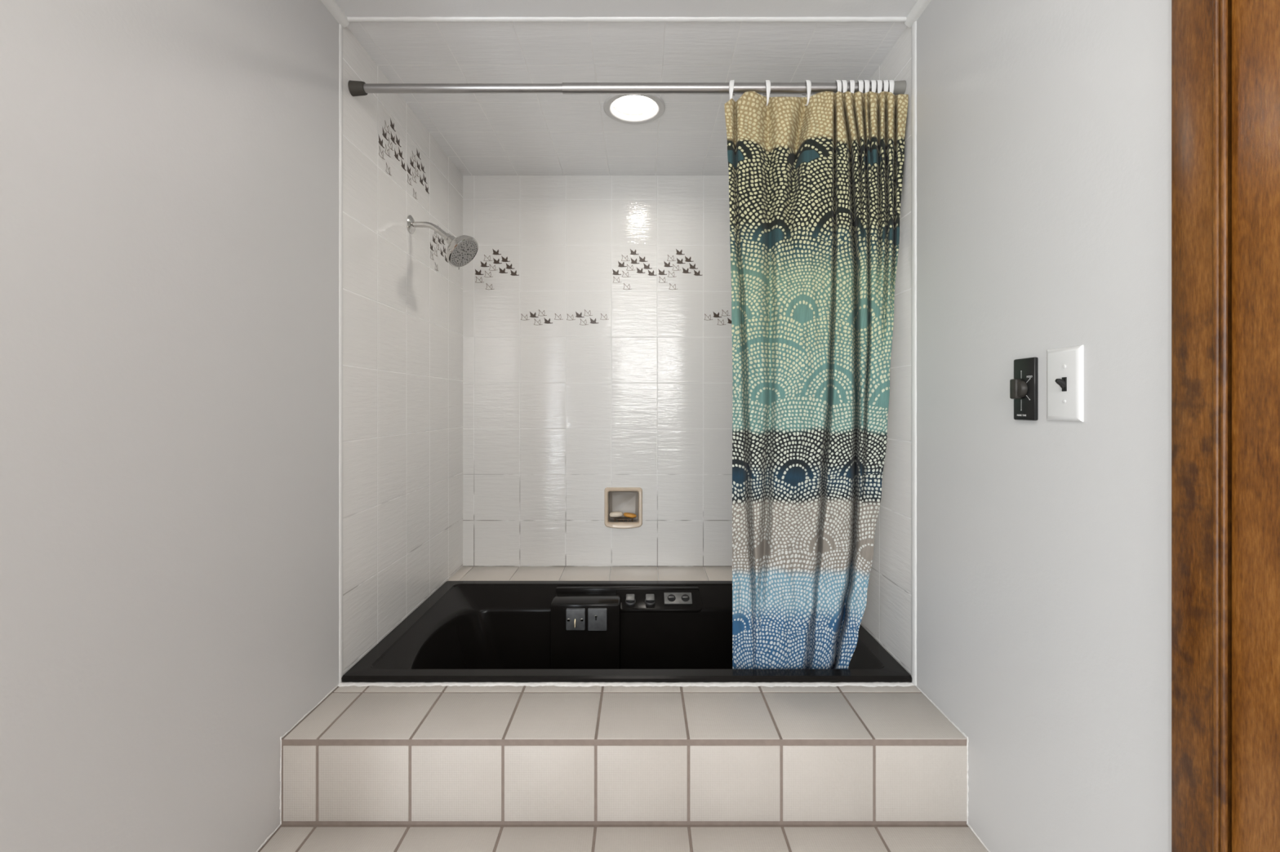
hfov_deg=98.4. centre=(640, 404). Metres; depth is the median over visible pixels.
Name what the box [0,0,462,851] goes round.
wall
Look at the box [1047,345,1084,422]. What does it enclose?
light switch
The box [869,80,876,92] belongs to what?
curtain ring
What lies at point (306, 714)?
trim
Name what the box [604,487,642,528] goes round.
soap dish
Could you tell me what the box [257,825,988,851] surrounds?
step
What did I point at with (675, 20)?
trim
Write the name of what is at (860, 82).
curtain ring
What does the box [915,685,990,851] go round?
trim
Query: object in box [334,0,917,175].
ceiling
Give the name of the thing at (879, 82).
curtain ring
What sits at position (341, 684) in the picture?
trim
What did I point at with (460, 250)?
sprayer
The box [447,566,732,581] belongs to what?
tiled ledge
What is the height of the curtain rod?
0.039 m
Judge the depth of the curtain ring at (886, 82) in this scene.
1.51 m
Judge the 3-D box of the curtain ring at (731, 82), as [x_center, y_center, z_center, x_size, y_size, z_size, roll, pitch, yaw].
[0.254,-0.861,1.530,0.014,0.069,0.040,0,0,14]
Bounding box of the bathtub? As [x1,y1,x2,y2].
[341,581,911,682]
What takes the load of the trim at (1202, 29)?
attached to the wall at (1044, 126)
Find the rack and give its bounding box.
[611,516,635,521]
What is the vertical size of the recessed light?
0.040 m
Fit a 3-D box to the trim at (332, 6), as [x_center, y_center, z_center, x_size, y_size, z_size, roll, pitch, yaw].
[-0.791,-1.030,0.792,0.020,0.040,1.384,0,0,0]
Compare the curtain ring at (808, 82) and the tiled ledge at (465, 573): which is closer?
the curtain ring at (808, 82)
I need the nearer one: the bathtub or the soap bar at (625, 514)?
the bathtub
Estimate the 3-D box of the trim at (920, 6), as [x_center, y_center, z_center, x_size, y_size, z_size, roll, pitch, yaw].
[0.717,-1.030,-0.358,0.020,0.040,3.684,0,0,0]
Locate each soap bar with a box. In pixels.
[608,511,622,517]
[623,512,636,518]
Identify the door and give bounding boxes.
[1231,0,1279,851]
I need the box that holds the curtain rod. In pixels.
[347,80,906,96]
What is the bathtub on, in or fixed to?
on the step at (371, 755)
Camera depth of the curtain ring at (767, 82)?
1.51 m
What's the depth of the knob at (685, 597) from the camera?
2.15 m
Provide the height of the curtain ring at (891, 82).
0.069 m
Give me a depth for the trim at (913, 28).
1.46 m
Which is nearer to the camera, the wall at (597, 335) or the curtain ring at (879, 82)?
the curtain ring at (879, 82)
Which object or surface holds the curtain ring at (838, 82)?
hanging from the curtain rod
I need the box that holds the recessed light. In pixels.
[603,93,665,124]
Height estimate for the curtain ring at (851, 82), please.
0.069 m
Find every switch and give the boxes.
[1009,357,1038,420]
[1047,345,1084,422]
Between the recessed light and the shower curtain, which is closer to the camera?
the shower curtain
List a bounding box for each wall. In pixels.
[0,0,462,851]
[462,175,732,567]
[860,0,1171,851]
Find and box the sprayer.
[406,214,478,269]
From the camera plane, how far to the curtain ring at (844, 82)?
1.51 m
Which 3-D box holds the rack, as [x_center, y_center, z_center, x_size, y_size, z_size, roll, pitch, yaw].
[-0.078,0.519,2.507,0.110,0.022,0.044,0,0,0]
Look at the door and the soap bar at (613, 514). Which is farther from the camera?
the soap bar at (613, 514)
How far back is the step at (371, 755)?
1.23 m
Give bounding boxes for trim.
[256,683,339,851]
[320,0,349,27]
[337,682,915,687]
[338,23,342,683]
[346,17,906,22]
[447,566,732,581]
[904,0,931,27]
[911,21,916,685]
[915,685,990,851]
[1171,0,1231,851]
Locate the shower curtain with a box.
[724,91,908,669]
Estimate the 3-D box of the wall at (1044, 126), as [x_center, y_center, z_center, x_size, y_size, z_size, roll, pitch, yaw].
[0.777,0.090,0.144,0.100,2.440,4.689,0,0,0]
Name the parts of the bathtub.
lever, jet control plate, overflow plate, tap knob, tap knob, spout plate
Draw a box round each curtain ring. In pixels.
[728,80,734,99]
[762,80,770,106]
[801,80,811,106]
[834,80,841,92]
[840,80,847,93]
[848,80,854,93]
[856,80,863,93]
[863,80,869,93]
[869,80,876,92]
[875,80,882,93]
[882,80,888,92]
[888,80,894,93]
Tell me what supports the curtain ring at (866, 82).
hanging from the curtain rod
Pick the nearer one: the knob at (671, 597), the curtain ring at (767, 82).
the curtain ring at (767, 82)
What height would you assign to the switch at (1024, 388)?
0.116 m
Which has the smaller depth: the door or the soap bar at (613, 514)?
the door
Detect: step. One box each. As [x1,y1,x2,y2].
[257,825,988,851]
[280,685,967,825]
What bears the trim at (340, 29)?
attached to the wall at (170, 183)

